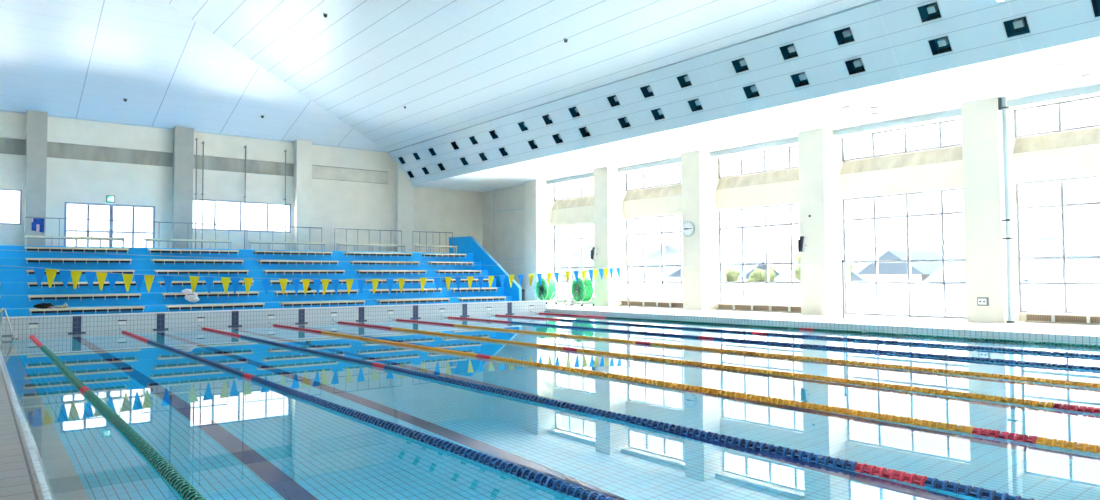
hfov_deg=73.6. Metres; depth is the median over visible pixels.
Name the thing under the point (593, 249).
grille
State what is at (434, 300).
bench
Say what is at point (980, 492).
lane rope
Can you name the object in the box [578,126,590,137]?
recessed light
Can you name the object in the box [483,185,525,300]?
wall
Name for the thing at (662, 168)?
window
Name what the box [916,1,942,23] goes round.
recessed light
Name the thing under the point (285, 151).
pole
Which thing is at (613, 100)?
recessed light
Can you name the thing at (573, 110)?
recessed light
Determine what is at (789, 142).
trim
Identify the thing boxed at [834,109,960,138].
trim
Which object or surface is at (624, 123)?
recessed light
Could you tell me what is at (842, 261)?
flag pole
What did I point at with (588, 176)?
trim
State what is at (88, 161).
wall
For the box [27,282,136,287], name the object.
bench
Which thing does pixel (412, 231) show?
railing
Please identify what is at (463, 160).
recessed light
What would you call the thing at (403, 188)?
column
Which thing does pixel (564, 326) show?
lane rope
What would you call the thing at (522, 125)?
recessed light
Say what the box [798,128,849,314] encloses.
column
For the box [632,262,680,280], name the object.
house
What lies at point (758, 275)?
shrub
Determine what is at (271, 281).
bench
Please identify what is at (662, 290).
window
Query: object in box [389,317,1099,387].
lane rope
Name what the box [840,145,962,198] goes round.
beam
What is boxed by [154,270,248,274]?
bench
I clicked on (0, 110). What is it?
trim
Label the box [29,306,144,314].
bench
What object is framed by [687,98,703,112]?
recessed light
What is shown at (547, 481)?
lane rope
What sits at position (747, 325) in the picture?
lane rope
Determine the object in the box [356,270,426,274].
bench
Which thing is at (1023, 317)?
sill
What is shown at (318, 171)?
trim
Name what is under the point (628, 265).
flag pole
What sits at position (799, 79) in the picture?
recessed light
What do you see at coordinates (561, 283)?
window
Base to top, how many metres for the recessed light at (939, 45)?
0.614 m
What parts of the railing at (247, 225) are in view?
rail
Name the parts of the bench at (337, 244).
seat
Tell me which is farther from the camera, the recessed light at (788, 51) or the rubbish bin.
the rubbish bin
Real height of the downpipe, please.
7.420 m
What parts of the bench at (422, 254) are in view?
seat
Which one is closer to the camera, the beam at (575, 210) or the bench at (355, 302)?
the bench at (355, 302)
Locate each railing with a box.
[25,217,122,246]
[144,221,228,248]
[247,225,321,250]
[334,228,401,251]
[412,231,452,252]
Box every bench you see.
[24,247,128,253]
[25,235,124,246]
[25,258,131,263]
[26,270,134,273]
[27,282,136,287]
[28,293,140,301]
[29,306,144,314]
[144,238,231,248]
[148,249,238,254]
[151,259,243,264]
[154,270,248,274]
[158,281,253,286]
[162,291,258,298]
[165,303,264,310]
[248,241,325,250]
[253,250,332,255]
[258,260,337,264]
[263,270,344,274]
[270,280,345,284]
[274,290,357,295]
[279,300,364,307]
[336,243,405,251]
[343,252,412,256]
[349,261,419,265]
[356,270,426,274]
[364,279,433,283]
[369,288,441,293]
[376,298,449,304]
[414,245,456,252]
[421,253,465,257]
[428,262,473,265]
[435,270,480,273]
[442,279,488,282]
[450,288,497,292]
[458,297,505,301]
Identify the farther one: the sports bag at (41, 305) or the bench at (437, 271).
the bench at (437, 271)
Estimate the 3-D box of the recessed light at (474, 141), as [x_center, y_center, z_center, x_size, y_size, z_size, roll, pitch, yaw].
[-3.950,-5.910,39.075,0.586,0.614,0.580,1,-3,-38]
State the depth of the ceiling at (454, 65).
30.87 m
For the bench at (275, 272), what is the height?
0.235 m
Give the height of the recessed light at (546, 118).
0.614 m
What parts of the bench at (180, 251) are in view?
seat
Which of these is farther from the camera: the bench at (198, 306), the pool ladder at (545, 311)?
the pool ladder at (545, 311)
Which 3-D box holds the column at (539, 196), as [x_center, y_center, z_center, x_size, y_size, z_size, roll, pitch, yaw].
[-0.464,-0.490,44.980,1.750,7.450,1.130,1,-3,-38]
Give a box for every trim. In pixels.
[0,110,387,152]
[0,348,54,499]
[312,165,387,183]
[388,0,881,152]
[493,190,523,259]
[547,173,593,184]
[618,157,680,172]
[711,137,797,157]
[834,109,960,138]
[1007,84,1099,110]
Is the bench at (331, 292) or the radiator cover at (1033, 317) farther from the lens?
the bench at (331, 292)
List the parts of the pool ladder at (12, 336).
rail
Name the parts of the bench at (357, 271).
seat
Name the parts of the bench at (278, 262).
seat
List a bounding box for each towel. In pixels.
[31,218,43,232]
[53,302,67,307]
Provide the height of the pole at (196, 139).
6.050 m
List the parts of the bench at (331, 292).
seat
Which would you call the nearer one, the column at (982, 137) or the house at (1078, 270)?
the column at (982, 137)
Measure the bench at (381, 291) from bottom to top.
0.235 m
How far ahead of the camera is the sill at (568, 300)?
43.48 m
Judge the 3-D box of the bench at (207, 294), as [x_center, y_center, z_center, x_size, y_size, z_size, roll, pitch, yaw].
[-14.950,1.989,32.486,3.930,0.235,0.425,1,-3,-38]
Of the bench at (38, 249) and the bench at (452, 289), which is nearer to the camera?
the bench at (38, 249)
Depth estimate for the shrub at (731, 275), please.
65.69 m
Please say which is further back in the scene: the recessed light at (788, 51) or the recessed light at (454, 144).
the recessed light at (454, 144)
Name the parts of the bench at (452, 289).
seat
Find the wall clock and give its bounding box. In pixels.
[682,221,694,236]
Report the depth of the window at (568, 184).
43.86 m
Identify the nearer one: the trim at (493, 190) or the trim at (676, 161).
the trim at (676, 161)
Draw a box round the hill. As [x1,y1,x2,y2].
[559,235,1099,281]
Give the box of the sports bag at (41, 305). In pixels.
[33,303,53,308]
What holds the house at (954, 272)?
on the ground
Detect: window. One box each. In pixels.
[0,189,21,224]
[193,199,290,232]
[554,179,593,200]
[554,222,594,298]
[626,164,681,190]
[626,214,682,300]
[718,145,798,177]
[719,203,800,304]
[842,118,961,161]
[843,188,966,318]
[1014,96,1099,137]
[1016,175,1099,313]
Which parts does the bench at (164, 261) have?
seat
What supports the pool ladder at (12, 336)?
on the trim
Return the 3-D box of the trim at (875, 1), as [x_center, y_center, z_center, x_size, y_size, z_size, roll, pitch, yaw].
[7.489,-7.069,23.530,0.110,0.090,57.400,1,-3,-38]
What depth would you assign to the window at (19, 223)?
34.52 m
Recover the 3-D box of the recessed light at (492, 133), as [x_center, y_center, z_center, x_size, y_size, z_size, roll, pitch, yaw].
[-2.762,-5.972,37.555,0.586,0.614,0.580,1,-3,-38]
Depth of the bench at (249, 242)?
38.60 m
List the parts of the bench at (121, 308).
seat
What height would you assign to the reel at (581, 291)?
1.556 m
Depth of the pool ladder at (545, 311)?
36.41 m
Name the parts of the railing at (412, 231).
rail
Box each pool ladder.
[0,308,17,339]
[544,292,563,312]
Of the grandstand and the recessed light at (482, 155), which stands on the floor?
the grandstand
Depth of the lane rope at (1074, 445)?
10.11 m
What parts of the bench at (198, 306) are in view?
seat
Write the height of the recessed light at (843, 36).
0.614 m
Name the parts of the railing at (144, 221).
rail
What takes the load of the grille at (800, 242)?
attached to the wall speaker at (801, 243)
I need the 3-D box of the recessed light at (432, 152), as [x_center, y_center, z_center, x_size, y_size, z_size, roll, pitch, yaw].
[-6.700,-5.766,42.596,0.586,0.614,0.580,1,-3,-38]
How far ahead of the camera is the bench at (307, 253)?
37.93 m
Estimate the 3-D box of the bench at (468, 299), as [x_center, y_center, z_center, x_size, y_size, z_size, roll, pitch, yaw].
[-3.701,2.700,40.177,2.850,0.235,0.425,1,-3,-38]
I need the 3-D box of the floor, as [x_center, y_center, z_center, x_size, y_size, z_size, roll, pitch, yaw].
[-2.270,3.372,19.668,36.500,2.100,64.000,1,-3,-38]
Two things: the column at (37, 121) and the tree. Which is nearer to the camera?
the column at (37, 121)
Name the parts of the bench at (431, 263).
seat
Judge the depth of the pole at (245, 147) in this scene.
40.56 m
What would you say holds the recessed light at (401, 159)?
in the ceiling at (890, 36)
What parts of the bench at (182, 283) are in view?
seat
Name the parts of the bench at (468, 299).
seat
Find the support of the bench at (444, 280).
attached to the grandstand
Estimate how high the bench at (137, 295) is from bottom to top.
0.235 m
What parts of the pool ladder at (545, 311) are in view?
rail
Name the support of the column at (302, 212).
on the grandstand
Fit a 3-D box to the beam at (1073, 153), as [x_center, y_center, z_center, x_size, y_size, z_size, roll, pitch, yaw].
[17.497,-3.142,22.983,0.587,1.563,5.195,1,-3,-38]
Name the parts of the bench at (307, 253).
seat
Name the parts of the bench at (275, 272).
seat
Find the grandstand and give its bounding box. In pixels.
[0,236,521,316]
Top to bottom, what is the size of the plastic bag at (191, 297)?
0.605 m
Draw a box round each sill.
[554,298,594,303]
[1020,312,1026,320]
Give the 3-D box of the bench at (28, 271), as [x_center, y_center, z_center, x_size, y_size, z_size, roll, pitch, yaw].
[-19.706,0.961,30.945,3.840,0.235,0.425,1,-3,-38]
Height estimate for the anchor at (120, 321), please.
0.145 m
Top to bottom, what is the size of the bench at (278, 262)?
0.235 m
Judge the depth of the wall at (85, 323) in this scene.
27.71 m
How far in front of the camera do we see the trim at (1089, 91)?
23.67 m
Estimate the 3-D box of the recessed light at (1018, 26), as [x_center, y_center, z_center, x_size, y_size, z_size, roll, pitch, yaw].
[12.276,-5.902,19.248,0.586,0.614,0.580,1,-3,-38]
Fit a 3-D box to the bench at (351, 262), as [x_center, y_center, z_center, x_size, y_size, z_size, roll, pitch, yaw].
[-9.044,0.737,40.350,3.970,0.235,0.425,1,-3,-38]
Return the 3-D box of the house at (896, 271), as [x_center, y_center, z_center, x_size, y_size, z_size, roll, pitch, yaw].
[30.208,2.975,61.054,8.000,5.700,5.600,1,-3,-38]
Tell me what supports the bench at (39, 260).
attached to the grandstand
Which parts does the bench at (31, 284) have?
seat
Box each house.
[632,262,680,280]
[725,262,779,281]
[774,267,863,281]
[856,251,952,281]
[923,264,1028,281]
[1023,252,1099,281]
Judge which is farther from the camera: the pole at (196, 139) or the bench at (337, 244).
the bench at (337, 244)
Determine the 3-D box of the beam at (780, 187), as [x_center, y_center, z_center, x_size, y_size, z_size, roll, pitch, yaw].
[9.714,-2.735,32.946,0.587,1.563,5.195,1,-3,-38]
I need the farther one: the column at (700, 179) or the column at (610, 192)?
the column at (610, 192)
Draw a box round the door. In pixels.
[64,202,154,247]
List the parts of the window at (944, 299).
frosted panel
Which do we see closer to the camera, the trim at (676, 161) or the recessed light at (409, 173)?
the trim at (676, 161)
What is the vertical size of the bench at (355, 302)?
0.235 m
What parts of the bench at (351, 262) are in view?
seat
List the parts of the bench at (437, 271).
seat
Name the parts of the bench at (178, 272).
seat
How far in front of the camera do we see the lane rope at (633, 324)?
20.11 m
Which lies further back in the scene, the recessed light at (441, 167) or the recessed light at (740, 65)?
the recessed light at (441, 167)
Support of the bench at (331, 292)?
attached to the grandstand
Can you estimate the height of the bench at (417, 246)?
0.460 m
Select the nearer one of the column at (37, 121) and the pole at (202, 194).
the column at (37, 121)
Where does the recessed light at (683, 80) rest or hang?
in the ceiling at (890, 36)
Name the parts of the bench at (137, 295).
seat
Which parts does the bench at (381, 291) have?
seat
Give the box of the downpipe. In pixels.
[998,96,1013,322]
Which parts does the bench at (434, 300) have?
seat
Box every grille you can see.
[591,247,594,258]
[798,236,803,251]
[1026,314,1099,322]
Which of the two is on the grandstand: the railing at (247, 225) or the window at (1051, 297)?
the railing at (247, 225)
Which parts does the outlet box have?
panel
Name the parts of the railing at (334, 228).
rail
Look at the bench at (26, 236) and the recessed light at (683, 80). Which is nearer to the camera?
the recessed light at (683, 80)
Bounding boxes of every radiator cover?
[619,300,682,307]
[716,303,800,312]
[1024,312,1099,324]
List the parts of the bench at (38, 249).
seat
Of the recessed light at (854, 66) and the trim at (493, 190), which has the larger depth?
the trim at (493, 190)
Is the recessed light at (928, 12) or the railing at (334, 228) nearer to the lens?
the recessed light at (928, 12)
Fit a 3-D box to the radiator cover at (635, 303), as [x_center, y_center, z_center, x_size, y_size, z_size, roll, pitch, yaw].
[5.330,2.771,37.755,0.550,0.320,4.900,1,-3,-38]
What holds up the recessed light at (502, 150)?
in the ceiling at (890, 36)
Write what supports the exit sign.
attached to the wall at (88, 161)
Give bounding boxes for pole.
[194,138,197,247]
[201,141,203,248]
[243,145,246,248]
[284,150,286,225]
[627,265,630,311]
[841,260,845,321]
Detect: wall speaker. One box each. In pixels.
[591,247,597,259]
[798,236,806,252]
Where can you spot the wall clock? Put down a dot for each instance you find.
(688, 228)
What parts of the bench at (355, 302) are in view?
seat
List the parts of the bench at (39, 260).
seat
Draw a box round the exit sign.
[106,195,114,202]
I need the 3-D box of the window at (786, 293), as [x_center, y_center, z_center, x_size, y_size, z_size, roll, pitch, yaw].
[9.687,0.234,32.804,0.120,4.404,5.195,1,-3,-38]
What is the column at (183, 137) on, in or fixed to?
on the grandstand
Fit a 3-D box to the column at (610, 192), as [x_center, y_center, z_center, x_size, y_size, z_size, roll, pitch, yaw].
[3.428,-0.694,39.998,1.750,7.450,1.130,1,-3,-38]
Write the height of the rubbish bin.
0.900 m
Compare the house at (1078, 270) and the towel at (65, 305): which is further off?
the house at (1078, 270)
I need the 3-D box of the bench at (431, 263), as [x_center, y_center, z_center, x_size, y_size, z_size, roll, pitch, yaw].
[-5.781,0.810,42.896,2.850,0.235,0.425,1,-3,-38]
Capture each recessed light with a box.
[398,156,405,164]
[406,170,414,177]
[412,152,420,160]
[421,167,429,174]
[428,147,436,155]
[437,163,445,170]
[450,141,459,149]
[459,157,468,165]
[468,135,478,144]
[478,152,487,161]
[488,130,498,139]
[498,147,508,156]
[517,121,528,131]
[528,139,538,149]
[541,114,553,125]
[551,133,563,143]
[567,106,580,117]
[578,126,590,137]
[606,94,620,107]
[617,116,630,128]
[639,84,654,98]
[650,108,665,120]
[676,73,692,88]
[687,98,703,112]
[731,57,749,73]
[742,84,760,99]
[778,42,798,60]
[790,71,809,88]
[832,26,855,45]
[844,57,865,75]
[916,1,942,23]
[927,35,952,56]
[1002,15,1031,38]
[1090,0,1099,18]
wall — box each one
[0,111,482,252]
[2,300,545,335]
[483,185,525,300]
[546,309,1099,344]
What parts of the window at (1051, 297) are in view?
frosted panel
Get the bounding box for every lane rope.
[30,332,205,499]
[119,328,617,499]
[198,325,1033,499]
[269,322,1099,452]
[332,319,1099,413]
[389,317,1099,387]
[440,315,1099,370]
[487,313,1099,357]
[530,311,1099,347]
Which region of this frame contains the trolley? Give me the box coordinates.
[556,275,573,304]
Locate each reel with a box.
[534,277,557,303]
[569,277,594,306]
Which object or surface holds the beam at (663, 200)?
attached to the column at (610, 192)
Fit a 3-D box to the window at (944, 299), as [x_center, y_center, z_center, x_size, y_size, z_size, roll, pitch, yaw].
[13.580,0.180,27.817,0.120,4.704,5.195,1,-3,-38]
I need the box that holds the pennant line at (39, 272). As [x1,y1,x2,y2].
[0,265,619,293]
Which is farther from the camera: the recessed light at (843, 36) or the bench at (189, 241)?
the bench at (189, 241)
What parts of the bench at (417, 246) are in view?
seat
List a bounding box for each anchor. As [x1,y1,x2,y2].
[29,323,37,327]
[118,320,126,323]
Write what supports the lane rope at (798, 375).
on the water
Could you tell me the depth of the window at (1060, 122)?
23.99 m
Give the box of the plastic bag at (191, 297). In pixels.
[182,289,199,302]
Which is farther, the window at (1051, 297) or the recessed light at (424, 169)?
the recessed light at (424, 169)
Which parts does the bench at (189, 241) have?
seat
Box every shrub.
[725,266,739,281]
[746,268,776,281]
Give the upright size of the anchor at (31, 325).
0.145 m
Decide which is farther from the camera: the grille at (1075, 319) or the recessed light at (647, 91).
the recessed light at (647, 91)
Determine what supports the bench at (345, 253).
attached to the grandstand
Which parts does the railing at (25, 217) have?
rail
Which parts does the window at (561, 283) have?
frosted panel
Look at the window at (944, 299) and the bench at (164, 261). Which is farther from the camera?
the bench at (164, 261)
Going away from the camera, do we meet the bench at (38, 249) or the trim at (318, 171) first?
the bench at (38, 249)
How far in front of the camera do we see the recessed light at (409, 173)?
46.14 m
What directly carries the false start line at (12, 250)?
attached to the flag pole at (842, 261)
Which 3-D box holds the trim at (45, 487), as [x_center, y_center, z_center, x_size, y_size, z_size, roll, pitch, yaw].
[-3.910,2.777,5.715,0.130,1.900,44.000,1,-3,-38]
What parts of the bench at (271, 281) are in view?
seat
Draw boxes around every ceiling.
[0,0,874,151]
[389,0,1099,184]
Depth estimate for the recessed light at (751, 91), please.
25.96 m
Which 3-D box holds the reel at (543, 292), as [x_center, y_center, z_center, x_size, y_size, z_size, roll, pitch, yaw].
[-0.242,2.342,42.054,0.900,1.556,1.351,1,-3,-38]
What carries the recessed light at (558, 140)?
in the ceiling at (890, 36)
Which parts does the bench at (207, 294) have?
seat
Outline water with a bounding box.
[0,313,1099,499]
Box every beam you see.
[552,196,593,225]
[624,184,681,218]
[716,168,798,210]
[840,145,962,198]
[1013,127,1099,182]
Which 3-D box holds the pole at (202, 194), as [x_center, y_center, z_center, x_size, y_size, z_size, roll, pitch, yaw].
[-18.596,-2.873,39.306,0.100,5.900,0.178,1,-3,-38]
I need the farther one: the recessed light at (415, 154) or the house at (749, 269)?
the house at (749, 269)
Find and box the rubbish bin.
[522,289,524,300]
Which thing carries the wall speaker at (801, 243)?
attached to the column at (820, 161)
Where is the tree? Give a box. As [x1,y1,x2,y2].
[794,253,852,281]
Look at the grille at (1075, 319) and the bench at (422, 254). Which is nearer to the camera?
the grille at (1075, 319)
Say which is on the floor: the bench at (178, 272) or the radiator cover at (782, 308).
the radiator cover at (782, 308)
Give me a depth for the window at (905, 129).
27.96 m
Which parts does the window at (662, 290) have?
frosted panel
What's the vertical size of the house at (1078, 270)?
5.200 m
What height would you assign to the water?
0.001 m
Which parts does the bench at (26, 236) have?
seat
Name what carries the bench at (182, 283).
attached to the grandstand
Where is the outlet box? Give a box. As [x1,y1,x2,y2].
[977,297,988,305]
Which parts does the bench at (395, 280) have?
seat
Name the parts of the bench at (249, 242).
seat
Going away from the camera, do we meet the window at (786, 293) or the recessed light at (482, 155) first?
the window at (786, 293)
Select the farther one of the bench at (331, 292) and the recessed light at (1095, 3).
the bench at (331, 292)
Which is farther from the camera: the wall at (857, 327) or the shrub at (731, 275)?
the shrub at (731, 275)
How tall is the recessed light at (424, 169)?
0.614 m
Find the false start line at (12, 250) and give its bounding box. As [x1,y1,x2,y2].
[12,250,806,266]
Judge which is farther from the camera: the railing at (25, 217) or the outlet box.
the railing at (25, 217)
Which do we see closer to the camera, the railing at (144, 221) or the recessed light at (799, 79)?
the recessed light at (799, 79)
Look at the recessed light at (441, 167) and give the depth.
43.11 m
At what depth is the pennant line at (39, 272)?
22.99 m
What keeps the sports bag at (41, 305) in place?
on the bench at (121, 308)
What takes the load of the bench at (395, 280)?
attached to the grandstand
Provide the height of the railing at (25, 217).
1.302 m
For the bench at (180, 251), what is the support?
attached to the grandstand
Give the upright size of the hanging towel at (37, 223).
0.636 m
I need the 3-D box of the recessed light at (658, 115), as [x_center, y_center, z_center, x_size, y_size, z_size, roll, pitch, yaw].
[4.400,-5.490,29.330,0.586,0.614,0.580,1,-3,-38]
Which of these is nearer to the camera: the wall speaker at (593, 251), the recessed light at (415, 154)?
the wall speaker at (593, 251)
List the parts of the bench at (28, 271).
seat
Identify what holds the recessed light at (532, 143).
in the ceiling at (890, 36)
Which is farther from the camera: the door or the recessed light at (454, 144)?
the recessed light at (454, 144)
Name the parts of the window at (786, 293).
frosted panel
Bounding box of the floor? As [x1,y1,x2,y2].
[0,303,1099,499]
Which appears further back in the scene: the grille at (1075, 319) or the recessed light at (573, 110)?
the recessed light at (573, 110)
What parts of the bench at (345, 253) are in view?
seat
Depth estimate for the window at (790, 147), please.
33.08 m
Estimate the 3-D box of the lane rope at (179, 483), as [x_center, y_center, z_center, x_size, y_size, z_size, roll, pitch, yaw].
[-6.255,2.172,10.258,0.150,0.175,34.003,1,-3,-38]
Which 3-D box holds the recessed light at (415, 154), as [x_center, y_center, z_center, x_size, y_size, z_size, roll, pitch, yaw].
[-7.888,-5.704,44.116,0.586,0.614,0.580,1,-3,-38]
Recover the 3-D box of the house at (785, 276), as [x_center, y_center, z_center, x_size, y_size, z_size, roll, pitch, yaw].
[26.350,3.962,72.473,7.000,4.600,6.000,1,-3,-38]
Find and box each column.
[24,110,47,245]
[172,126,193,247]
[293,140,311,249]
[394,162,413,251]
[525,180,559,302]
[593,167,631,305]
[681,150,725,309]
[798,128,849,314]
[961,97,1023,322]

